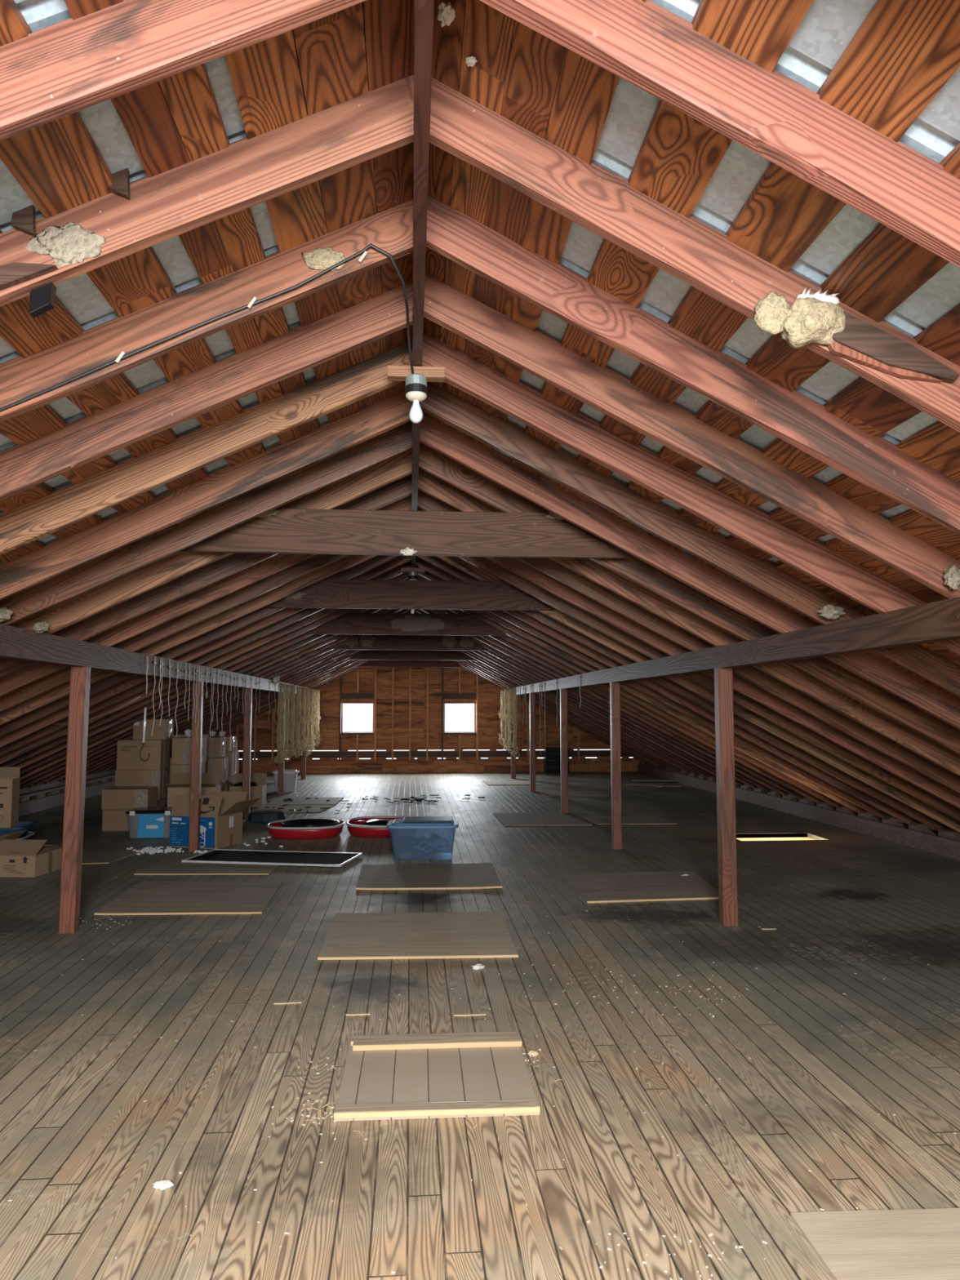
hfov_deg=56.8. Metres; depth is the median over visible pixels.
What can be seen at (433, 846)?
cord tangle
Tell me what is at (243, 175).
rafter
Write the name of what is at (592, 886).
plywood panel
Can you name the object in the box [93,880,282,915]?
plywood panel
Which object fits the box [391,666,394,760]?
stud
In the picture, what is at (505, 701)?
twine skein
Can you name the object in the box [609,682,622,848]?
support post
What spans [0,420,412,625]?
rafter
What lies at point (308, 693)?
twine skein
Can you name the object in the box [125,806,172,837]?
tote
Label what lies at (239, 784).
cloth bundle
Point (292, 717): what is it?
twine skein
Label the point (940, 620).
purlin
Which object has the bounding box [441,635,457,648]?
drip streak
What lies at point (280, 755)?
twine skein
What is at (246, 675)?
string
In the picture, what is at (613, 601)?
rafter
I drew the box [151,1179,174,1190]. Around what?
crumb
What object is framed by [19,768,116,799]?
wall
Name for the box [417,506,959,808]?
rafter
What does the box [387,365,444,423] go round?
ceiling lamp
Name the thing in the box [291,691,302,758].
twine skein
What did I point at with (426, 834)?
paper wad
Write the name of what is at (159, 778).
cardboard box
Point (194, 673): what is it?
string
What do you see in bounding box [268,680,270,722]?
string
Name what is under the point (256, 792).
cardboard box
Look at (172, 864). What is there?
plywood panel
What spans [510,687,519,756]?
twine skein
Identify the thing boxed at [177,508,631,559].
tie
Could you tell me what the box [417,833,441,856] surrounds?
cloth bundle
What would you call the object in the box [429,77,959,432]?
rafter
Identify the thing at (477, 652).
rafter
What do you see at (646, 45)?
rafter
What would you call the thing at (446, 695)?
window header
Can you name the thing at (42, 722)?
rafter
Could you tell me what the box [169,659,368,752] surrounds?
rafter
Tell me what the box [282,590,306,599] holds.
residue
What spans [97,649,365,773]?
rafter
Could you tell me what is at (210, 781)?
cardboard box
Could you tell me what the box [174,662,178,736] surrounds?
string
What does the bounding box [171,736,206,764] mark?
cardboard box
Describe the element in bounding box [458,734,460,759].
stud
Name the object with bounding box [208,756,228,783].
cardboard box
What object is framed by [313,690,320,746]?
twine skein
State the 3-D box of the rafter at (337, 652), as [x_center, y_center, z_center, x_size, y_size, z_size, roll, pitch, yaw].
[-4.102,0.919,15.123,5.826,2.911,0.057,0,-4,-4]
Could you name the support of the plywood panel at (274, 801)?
on the floor
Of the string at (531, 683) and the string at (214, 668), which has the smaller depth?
the string at (214, 668)
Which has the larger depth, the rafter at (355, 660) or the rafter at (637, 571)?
the rafter at (355, 660)
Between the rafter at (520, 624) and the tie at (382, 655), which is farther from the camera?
the tie at (382, 655)
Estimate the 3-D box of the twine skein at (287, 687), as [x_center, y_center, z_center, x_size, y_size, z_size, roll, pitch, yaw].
[-3.507,1.500,15.955,0.162,1.410,0.335,0,-4,6]
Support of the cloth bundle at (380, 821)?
in the tub at (362, 831)
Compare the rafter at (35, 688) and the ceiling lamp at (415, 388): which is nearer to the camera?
the ceiling lamp at (415, 388)
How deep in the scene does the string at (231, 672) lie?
11.06 m
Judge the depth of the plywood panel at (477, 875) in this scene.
7.88 m
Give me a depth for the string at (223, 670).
10.58 m
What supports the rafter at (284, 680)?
attached to the ceiling
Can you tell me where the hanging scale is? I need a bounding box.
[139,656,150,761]
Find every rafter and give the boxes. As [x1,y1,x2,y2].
[0,0,366,141]
[0,74,413,306]
[0,199,413,422]
[0,280,413,500]
[0,339,412,555]
[0,391,412,599]
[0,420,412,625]
[0,473,412,678]
[0,494,411,696]
[0,554,348,711]
[0,555,377,725]
[0,555,399,737]
[0,555,411,747]
[0,560,411,756]
[0,573,408,764]
[0,577,408,767]
[8,448,412,634]
[10,608,368,768]
[19,608,381,774]
[19,608,392,780]
[19,608,402,785]
[19,608,411,790]
[32,609,411,786]
[48,613,411,783]
[62,649,346,781]
[85,649,353,773]
[87,649,359,776]
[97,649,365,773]
[108,659,350,771]
[169,659,355,746]
[169,659,359,747]
[169,659,364,750]
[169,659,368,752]
[169,666,357,754]
[169,666,360,755]
[413,608,767,794]
[413,610,753,791]
[415,555,936,835]
[415,564,908,828]
[416,555,948,832]
[417,467,959,776]
[417,488,959,794]
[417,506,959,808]
[417,573,881,822]
[418,442,959,755]
[419,414,959,729]
[420,382,959,697]
[420,608,782,797]
[422,332,959,656]
[423,272,959,599]
[426,194,959,534]
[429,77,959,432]
[430,609,798,801]
[435,555,959,832]
[440,609,816,805]
[449,609,835,810]
[452,660,651,764]
[456,660,658,766]
[458,556,959,822]
[460,609,857,815]
[460,650,698,776]
[460,660,665,768]
[463,667,644,763]
[464,660,672,769]
[465,650,708,778]
[469,660,680,771]
[471,650,715,778]
[473,660,689,773]
[478,650,740,787]
[480,0,959,266]
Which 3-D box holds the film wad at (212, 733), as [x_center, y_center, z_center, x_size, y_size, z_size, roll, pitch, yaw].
[-4.061,1.430,13.507,0.089,0.091,0.091,0,-4,-4]
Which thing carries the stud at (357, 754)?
attached to the wall at (489, 694)
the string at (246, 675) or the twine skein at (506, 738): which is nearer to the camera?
the string at (246, 675)
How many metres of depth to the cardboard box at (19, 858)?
8.06 m
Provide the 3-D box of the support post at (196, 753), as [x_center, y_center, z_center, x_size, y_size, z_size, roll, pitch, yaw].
[-3.045,1.349,9.517,0.098,1.800,0.098,0,-4,-4]
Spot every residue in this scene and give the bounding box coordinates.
[0,606,13,622]
[24,222,106,266]
[31,621,50,633]
[257,509,279,517]
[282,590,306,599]
[301,246,346,271]
[390,613,445,631]
[399,546,417,555]
[436,1,455,26]
[465,56,477,66]
[545,511,563,519]
[816,604,845,619]
[942,564,959,590]
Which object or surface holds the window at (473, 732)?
in the wall at (489, 694)
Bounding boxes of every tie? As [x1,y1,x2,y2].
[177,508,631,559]
[262,578,555,610]
[301,613,508,635]
[333,634,489,650]
[346,649,477,660]
[355,659,465,667]
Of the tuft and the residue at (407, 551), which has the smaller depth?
the tuft
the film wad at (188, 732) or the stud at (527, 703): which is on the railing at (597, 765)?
the stud at (527, 703)
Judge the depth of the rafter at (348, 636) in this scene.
13.38 m
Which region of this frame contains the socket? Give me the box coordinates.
[405,391,426,402]
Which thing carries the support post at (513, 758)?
on the floor
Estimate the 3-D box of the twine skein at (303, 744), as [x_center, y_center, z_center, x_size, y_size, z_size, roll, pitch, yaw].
[-3.646,1.663,18.307,0.176,1.371,0.326,0,-4,-2]
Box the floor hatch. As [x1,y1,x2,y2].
[333,1031,540,1121]
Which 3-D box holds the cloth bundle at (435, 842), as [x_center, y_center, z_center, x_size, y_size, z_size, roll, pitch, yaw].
[-0.402,2.052,9.010,0.157,0.093,0.126,0,-4,-4]
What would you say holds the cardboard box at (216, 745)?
on the cardboard box at (215, 765)
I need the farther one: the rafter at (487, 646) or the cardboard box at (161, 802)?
the rafter at (487, 646)
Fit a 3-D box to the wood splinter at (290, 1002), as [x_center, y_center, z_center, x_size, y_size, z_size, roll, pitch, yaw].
[-0.987,1.864,4.556,0.140,0.005,0.013,1,-4,-10]
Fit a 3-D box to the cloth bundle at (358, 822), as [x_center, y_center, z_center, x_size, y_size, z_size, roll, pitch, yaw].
[-1.443,2.262,10.809,0.228,0.112,0.275,0,-4,-4]
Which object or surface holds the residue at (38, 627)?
on the purlin at (15, 643)
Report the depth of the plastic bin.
16.09 m
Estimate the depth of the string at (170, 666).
8.23 m
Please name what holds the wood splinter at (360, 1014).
on the floor
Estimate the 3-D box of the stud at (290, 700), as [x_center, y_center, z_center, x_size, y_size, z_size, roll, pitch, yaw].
[-4.455,2.059,20.902,0.042,1.570,0.092,0,-4,-4]
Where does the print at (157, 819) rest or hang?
attached to the tote
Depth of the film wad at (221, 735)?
14.05 m
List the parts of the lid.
lid panel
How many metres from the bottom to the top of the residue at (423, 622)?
0.232 m
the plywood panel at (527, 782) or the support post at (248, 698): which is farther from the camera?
the plywood panel at (527, 782)
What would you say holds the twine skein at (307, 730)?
hanging from the purlin at (15, 643)
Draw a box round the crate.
[543,746,568,773]
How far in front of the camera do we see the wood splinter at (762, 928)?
6.09 m
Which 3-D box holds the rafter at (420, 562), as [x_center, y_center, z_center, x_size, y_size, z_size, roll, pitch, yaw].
[2.205,0.603,9.730,5.832,3.170,0.055,0,-4,-5]
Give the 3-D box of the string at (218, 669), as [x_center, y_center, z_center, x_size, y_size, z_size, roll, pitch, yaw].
[-3.043,0.693,10.306,0.022,0.700,0.028,0,-4,-4]
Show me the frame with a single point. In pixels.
(745, 838)
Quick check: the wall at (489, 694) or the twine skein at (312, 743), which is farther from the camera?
the wall at (489, 694)
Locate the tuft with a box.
[471,963,484,969]
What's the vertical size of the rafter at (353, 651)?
2.910 m
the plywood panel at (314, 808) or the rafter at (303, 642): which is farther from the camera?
the plywood panel at (314, 808)
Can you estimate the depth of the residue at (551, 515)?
5.51 m
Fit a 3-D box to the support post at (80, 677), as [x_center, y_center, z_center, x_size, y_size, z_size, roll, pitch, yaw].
[-2.788,1.085,6.106,0.125,1.800,0.106,0,-4,-4]
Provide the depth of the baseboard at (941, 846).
11.42 m
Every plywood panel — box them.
[82,848,142,864]
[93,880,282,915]
[133,853,279,875]
[256,804,334,813]
[264,797,343,805]
[317,911,518,959]
[355,862,502,889]
[482,780,541,785]
[493,813,591,826]
[535,790,609,796]
[558,871,719,902]
[581,815,677,824]
[790,1208,959,1279]
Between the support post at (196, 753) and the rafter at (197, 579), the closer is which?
the rafter at (197, 579)
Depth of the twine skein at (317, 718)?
20.39 m
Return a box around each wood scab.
[0,262,58,290]
[70,461,79,467]
[826,342,942,382]
[831,311,959,383]
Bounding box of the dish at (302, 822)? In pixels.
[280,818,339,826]
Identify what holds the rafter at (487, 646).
attached to the ceiling
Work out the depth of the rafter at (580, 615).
8.04 m
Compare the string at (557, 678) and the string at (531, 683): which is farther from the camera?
the string at (531, 683)
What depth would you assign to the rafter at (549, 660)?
11.94 m
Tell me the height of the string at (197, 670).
0.610 m
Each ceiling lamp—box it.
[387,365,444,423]
[400,567,424,580]
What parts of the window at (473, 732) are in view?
sill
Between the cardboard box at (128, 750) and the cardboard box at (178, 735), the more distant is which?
the cardboard box at (178, 735)
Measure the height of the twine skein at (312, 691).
0.828 m
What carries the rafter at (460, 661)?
attached to the ceiling
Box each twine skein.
[274,683,285,764]
[284,684,290,761]
[288,684,295,755]
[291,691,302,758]
[294,685,303,727]
[299,687,307,754]
[303,688,311,725]
[303,689,311,755]
[308,696,315,751]
[309,688,316,725]
[313,689,320,724]
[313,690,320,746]
[498,689,504,719]
[498,702,505,745]
[502,688,508,724]
[502,699,508,750]
[506,688,512,753]
[507,688,514,723]
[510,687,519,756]
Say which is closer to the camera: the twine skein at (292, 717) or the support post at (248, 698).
the support post at (248, 698)
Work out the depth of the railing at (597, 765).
21.01 m
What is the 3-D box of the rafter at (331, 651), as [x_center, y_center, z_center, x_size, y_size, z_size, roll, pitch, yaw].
[-4.058,0.875,14.554,5.828,2.907,0.056,0,-4,-4]
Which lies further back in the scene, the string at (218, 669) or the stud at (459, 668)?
the stud at (459, 668)
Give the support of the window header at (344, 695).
attached to the wall at (489, 694)
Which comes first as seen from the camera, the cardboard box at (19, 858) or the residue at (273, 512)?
the residue at (273, 512)
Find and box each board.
[169,750,629,758]
[411,0,434,613]
[624,783,681,786]
[656,782,666,786]
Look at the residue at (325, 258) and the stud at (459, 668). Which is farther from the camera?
the stud at (459, 668)
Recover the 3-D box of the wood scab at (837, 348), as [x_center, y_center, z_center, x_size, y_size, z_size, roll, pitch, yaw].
[1.113,-0.770,2.447,0.327,0.111,0.020,0,-4,-4]
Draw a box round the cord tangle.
[413,840,449,853]
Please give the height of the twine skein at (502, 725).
1.310 m
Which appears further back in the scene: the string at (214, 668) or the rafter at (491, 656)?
the rafter at (491, 656)
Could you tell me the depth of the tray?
11.76 m
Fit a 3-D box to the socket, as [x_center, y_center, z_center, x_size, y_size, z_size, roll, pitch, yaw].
[-0.278,-1.054,3.863,0.092,0.028,0.092,0,-4,-4]
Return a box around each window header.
[341,693,373,698]
[443,693,475,698]
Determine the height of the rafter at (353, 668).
2.907 m
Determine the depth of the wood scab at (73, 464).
3.37 m
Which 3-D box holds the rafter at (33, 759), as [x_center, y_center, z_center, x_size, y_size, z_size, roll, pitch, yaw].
[-3.792,0.611,11.147,5.828,2.908,0.059,0,-4,-4]
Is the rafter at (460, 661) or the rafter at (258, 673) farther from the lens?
the rafter at (460, 661)
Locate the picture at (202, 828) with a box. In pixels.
[200,825,206,847]
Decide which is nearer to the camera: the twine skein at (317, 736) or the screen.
the screen
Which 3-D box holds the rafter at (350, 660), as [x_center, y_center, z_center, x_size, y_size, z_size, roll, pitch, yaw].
[-4.324,1.139,17.961,5.826,2.911,0.057,0,-4,-4]
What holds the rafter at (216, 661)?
attached to the ceiling
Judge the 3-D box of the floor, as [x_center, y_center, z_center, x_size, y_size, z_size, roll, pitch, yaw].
[-0.799,2.323,10.110,11.600,0.050,22.280,0,-4,-4]
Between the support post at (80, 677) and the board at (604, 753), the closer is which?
the support post at (80, 677)
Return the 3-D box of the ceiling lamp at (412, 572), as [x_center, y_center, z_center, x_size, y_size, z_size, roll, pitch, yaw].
[-0.709,-0.639,9.381,0.250,0.250,0.099,0,-4,-4]
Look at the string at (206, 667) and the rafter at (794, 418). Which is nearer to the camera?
the rafter at (794, 418)
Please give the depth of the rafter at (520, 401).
4.09 m
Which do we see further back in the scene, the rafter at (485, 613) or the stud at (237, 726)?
the stud at (237, 726)
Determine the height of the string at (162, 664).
0.613 m
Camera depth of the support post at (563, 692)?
12.90 m
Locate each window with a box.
[341,702,374,734]
[443,702,476,734]
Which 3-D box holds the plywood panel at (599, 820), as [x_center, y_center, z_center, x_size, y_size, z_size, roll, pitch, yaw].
[2.007,2.443,12.062,1.143,0.010,0.905,0,-4,-2]
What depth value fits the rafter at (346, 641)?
13.97 m
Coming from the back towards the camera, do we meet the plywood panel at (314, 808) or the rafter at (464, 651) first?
the rafter at (464, 651)
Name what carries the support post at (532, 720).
on the floor
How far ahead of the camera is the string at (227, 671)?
10.82 m
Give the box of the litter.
[265,794,484,812]
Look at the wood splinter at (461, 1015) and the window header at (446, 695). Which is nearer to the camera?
the wood splinter at (461, 1015)
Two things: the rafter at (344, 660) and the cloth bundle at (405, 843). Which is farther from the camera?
the rafter at (344, 660)
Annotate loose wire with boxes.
[52,696,140,724]
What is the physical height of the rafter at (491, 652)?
3.172 m
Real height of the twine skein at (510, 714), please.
0.768 m
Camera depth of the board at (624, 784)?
17.41 m
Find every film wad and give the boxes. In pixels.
[184,728,191,737]
[210,731,216,737]
[218,731,226,737]
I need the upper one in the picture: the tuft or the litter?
the litter
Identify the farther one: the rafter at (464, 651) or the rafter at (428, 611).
the rafter at (464, 651)
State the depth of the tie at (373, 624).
11.32 m
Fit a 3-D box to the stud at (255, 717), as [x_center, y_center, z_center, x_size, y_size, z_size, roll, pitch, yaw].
[-5.273,2.249,20.823,0.042,1.180,0.092,0,-4,-4]
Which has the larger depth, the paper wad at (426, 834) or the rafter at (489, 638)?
the rafter at (489, 638)
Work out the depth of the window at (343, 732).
21.05 m
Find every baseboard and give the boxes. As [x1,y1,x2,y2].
[18,767,169,817]
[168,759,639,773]
[637,764,959,860]
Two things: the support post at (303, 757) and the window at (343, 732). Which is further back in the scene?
the window at (343, 732)
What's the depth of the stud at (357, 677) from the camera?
21.07 m
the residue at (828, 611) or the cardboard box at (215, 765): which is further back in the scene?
the cardboard box at (215, 765)
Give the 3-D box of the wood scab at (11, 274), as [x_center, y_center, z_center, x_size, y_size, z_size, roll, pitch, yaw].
[-1.332,-0.847,2.224,0.518,0.209,0.025,0,-4,-4]
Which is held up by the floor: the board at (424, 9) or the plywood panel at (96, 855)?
the plywood panel at (96, 855)
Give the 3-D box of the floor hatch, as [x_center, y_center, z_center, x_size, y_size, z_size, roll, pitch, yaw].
[-0.179,1.779,3.667,0.767,0.037,0.789,0,-4,-4]
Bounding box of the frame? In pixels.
[736,833,814,840]
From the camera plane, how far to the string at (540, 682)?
15.00 m
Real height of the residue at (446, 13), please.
0.023 m
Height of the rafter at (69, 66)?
2.908 m
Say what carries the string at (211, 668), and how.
hanging from the purlin at (15, 643)
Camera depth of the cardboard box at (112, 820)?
10.99 m
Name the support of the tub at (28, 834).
on the floor
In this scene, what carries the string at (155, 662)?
hanging from the purlin at (15, 643)
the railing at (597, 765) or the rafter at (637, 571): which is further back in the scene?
the railing at (597, 765)
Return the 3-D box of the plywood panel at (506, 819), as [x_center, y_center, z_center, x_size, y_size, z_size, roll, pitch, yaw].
[0.819,2.447,12.138,1.218,0.014,1.331,0,-4,-2]
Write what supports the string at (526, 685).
hanging from the purlin at (940, 620)
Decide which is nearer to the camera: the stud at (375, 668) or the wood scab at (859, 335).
the wood scab at (859, 335)
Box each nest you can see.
[272,674,279,684]
[753,287,846,348]
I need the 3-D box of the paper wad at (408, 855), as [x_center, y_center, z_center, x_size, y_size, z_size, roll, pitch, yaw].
[-0.743,2.166,8.919,0.130,0.078,0.067,0,-4,-4]
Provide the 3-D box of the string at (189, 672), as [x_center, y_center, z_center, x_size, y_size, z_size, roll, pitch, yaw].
[-2.939,0.530,8.980,0.020,0.580,0.028,0,-4,-4]
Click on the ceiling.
(892, 67)
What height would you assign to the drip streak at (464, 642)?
0.231 m
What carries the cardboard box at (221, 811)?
on the floor
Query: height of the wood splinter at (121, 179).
0.104 m
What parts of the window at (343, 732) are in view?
sill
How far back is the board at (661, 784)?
17.38 m
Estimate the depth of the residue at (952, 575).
3.50 m
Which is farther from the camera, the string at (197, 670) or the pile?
the string at (197, 670)
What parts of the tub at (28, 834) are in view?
blue tub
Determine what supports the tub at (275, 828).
on the floor
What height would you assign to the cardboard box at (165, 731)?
0.274 m
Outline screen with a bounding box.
[181,848,362,866]
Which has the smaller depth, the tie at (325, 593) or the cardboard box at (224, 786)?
the tie at (325, 593)
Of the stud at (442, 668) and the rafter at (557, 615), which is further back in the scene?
the stud at (442, 668)
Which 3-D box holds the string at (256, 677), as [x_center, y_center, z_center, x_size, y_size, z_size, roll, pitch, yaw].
[-3.245,0.836,12.883,0.023,0.589,0.028,0,-4,-4]
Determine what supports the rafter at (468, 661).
attached to the ceiling
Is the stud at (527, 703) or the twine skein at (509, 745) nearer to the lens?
the twine skein at (509, 745)
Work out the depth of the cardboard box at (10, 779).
9.35 m
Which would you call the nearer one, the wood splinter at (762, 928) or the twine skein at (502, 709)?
the wood splinter at (762, 928)
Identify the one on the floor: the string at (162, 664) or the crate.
the crate
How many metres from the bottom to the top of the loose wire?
0.270 m
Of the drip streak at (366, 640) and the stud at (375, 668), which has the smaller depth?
the drip streak at (366, 640)
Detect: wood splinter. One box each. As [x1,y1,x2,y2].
[10,204,35,235]
[106,168,129,198]
[273,1001,301,1004]
[346,1013,370,1015]
[453,1013,485,1016]
[761,928,776,929]
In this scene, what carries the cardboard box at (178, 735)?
on the cardboard box at (206, 771)
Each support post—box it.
[57,666,91,933]
[188,681,203,851]
[242,688,252,817]
[277,692,285,794]
[301,702,306,779]
[511,719,515,778]
[529,693,535,791]
[560,688,568,813]
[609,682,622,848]
[714,667,737,926]
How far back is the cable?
2.87 m
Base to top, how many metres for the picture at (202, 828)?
0.250 m
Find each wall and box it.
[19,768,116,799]
[168,666,635,761]
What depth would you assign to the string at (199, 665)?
9.36 m
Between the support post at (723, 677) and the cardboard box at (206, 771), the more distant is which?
the cardboard box at (206, 771)
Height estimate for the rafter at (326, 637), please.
2.911 m
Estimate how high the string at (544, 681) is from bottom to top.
0.871 m
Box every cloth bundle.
[133,818,169,831]
[233,781,258,786]
[353,820,367,825]
[363,818,391,825]
[396,835,418,855]
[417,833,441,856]
[432,837,448,847]
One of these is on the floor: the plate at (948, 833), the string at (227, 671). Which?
the plate at (948, 833)
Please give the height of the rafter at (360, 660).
2.910 m
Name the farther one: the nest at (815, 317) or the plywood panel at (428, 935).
the plywood panel at (428, 935)
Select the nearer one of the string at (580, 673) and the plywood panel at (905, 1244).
the plywood panel at (905, 1244)
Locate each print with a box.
[140,818,156,833]
[146,825,157,828]
[155,817,164,821]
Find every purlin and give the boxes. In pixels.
[0,623,315,696]
[503,596,959,695]
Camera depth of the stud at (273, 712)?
20.83 m
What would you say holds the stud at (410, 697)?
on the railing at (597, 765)
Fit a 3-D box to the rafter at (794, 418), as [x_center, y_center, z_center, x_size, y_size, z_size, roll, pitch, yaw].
[2.723,0.090,3.093,5.830,3.173,0.057,0,-4,-4]
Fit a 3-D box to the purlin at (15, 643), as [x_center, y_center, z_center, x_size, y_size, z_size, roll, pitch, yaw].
[-3.078,0.399,10.020,0.100,0.176,22.120,0,-4,-4]
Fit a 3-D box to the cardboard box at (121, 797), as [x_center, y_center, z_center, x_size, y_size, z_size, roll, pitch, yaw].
[-4.425,1.992,11.226,0.566,0.257,0.429,0,-4,-3]
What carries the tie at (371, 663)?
attached to the rafter at (455, 661)
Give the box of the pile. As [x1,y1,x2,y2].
[527,1049,539,1056]
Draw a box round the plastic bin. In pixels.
[272,769,299,792]
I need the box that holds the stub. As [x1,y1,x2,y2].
[29,282,56,318]
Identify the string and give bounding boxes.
[151,656,156,736]
[158,657,162,707]
[159,657,164,726]
[168,665,171,715]
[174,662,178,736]
[184,662,187,709]
[187,663,191,719]
[191,664,195,718]
[195,665,198,724]
[196,665,199,748]
[205,666,208,698]
[209,668,213,738]
[212,668,214,722]
[216,669,219,729]
[221,670,224,733]
[226,671,228,715]
[229,671,232,751]
[244,675,246,708]
[255,677,257,711]
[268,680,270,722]
[524,684,526,724]
[529,683,531,717]
[538,681,541,754]
[543,680,545,734]
[555,678,557,726]
[578,673,581,707]
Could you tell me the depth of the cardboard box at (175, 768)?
12.01 m
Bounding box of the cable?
[0,243,413,412]
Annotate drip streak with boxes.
[345,638,358,648]
[360,634,375,647]
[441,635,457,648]
[459,635,474,648]
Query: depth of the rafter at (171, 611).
6.71 m
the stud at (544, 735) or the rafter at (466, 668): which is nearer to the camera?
the rafter at (466, 668)
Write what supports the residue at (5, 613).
on the purlin at (15, 643)
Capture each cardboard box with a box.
[0,766,20,827]
[0,829,62,877]
[44,844,62,847]
[101,786,157,809]
[102,805,157,831]
[115,768,169,799]
[116,738,170,769]
[133,719,173,739]
[157,798,164,816]
[165,773,220,806]
[168,755,208,783]
[168,791,259,848]
[171,733,208,757]
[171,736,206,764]
[171,762,204,783]
[208,735,236,751]
[208,737,225,757]
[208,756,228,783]
[220,781,228,791]
[225,750,238,776]
[227,773,266,807]
[228,775,235,791]
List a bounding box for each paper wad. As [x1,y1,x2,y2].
[400,851,412,859]
[422,831,431,838]
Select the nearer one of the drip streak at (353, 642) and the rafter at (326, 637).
the rafter at (326, 637)
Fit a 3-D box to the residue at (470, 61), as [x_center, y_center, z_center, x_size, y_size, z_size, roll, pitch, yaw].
[-0.022,-1.484,2.277,0.030,0.014,0.036,0,-4,-4]
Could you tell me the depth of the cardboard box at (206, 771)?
12.74 m
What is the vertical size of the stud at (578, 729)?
0.848 m
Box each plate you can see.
[18,762,169,802]
[639,760,959,840]
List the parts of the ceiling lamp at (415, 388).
bulb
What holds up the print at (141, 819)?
attached to the tote
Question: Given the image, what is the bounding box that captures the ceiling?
[0,0,959,700]
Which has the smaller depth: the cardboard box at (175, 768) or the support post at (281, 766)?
the cardboard box at (175, 768)
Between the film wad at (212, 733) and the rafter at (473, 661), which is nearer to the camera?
the film wad at (212, 733)
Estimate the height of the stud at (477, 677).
2.122 m
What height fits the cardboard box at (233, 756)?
0.404 m
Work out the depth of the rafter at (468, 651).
16.37 m
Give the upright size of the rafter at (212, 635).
2.908 m
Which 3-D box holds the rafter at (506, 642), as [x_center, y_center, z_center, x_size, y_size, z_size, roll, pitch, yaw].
[1.988,0.818,12.503,5.832,3.170,0.055,0,-4,-5]
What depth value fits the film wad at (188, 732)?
12.15 m
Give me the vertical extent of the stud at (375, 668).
2.510 m
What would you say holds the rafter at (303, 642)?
attached to the ceiling
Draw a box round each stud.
[235,724,239,750]
[253,715,257,761]
[271,707,275,760]
[288,700,291,760]
[338,676,342,760]
[355,734,358,760]
[356,668,359,693]
[373,666,377,760]
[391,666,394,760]
[408,666,411,760]
[426,667,428,760]
[441,667,443,760]
[458,667,460,693]
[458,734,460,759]
[475,675,478,759]
[526,701,528,759]
[543,710,546,746]
[577,728,579,759]
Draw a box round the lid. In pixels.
[386,816,458,828]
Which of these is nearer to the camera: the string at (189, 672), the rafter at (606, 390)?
the rafter at (606, 390)
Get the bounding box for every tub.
[0,821,38,839]
[266,818,344,839]
[346,816,417,837]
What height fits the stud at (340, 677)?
2.116 m
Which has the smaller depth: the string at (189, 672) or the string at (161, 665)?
the string at (161, 665)
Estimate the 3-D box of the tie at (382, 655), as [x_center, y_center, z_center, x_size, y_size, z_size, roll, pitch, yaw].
[-1.381,0.257,17.256,2.822,0.276,0.044,0,-4,-4]
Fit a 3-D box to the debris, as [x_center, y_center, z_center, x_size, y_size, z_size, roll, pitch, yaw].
[-0.536,2.021,6.570,6.380,0.003,10.256,0,-4,-4]
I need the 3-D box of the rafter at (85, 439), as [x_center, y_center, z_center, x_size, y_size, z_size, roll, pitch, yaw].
[-3.172,-0.003,3.221,5.828,2.907,0.056,0,-4,-4]
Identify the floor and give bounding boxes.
[0,771,959,1279]
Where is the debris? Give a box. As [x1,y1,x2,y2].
[8,850,956,1279]
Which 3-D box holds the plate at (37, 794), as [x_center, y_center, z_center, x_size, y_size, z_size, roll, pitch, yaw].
[-6.336,2.126,9.672,0.090,0.275,22.140,0,-4,-4]
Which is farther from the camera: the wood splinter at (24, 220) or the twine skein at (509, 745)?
the twine skein at (509, 745)
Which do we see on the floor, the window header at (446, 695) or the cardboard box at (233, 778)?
the cardboard box at (233, 778)
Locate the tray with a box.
[245,809,285,823]
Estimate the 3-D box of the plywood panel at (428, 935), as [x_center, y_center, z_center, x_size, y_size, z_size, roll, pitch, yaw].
[-0.412,1.965,5.949,1.240,0.018,1.167,0,-4,-3]
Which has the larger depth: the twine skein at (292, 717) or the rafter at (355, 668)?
the rafter at (355, 668)
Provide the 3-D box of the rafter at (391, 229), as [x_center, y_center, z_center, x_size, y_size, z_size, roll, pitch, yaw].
[-3.127,-0.048,2.643,5.828,2.908,0.059,0,-4,-4]
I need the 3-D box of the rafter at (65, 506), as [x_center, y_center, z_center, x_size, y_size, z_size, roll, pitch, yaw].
[-3.216,0.040,3.784,5.826,2.911,0.057,0,-4,-4]

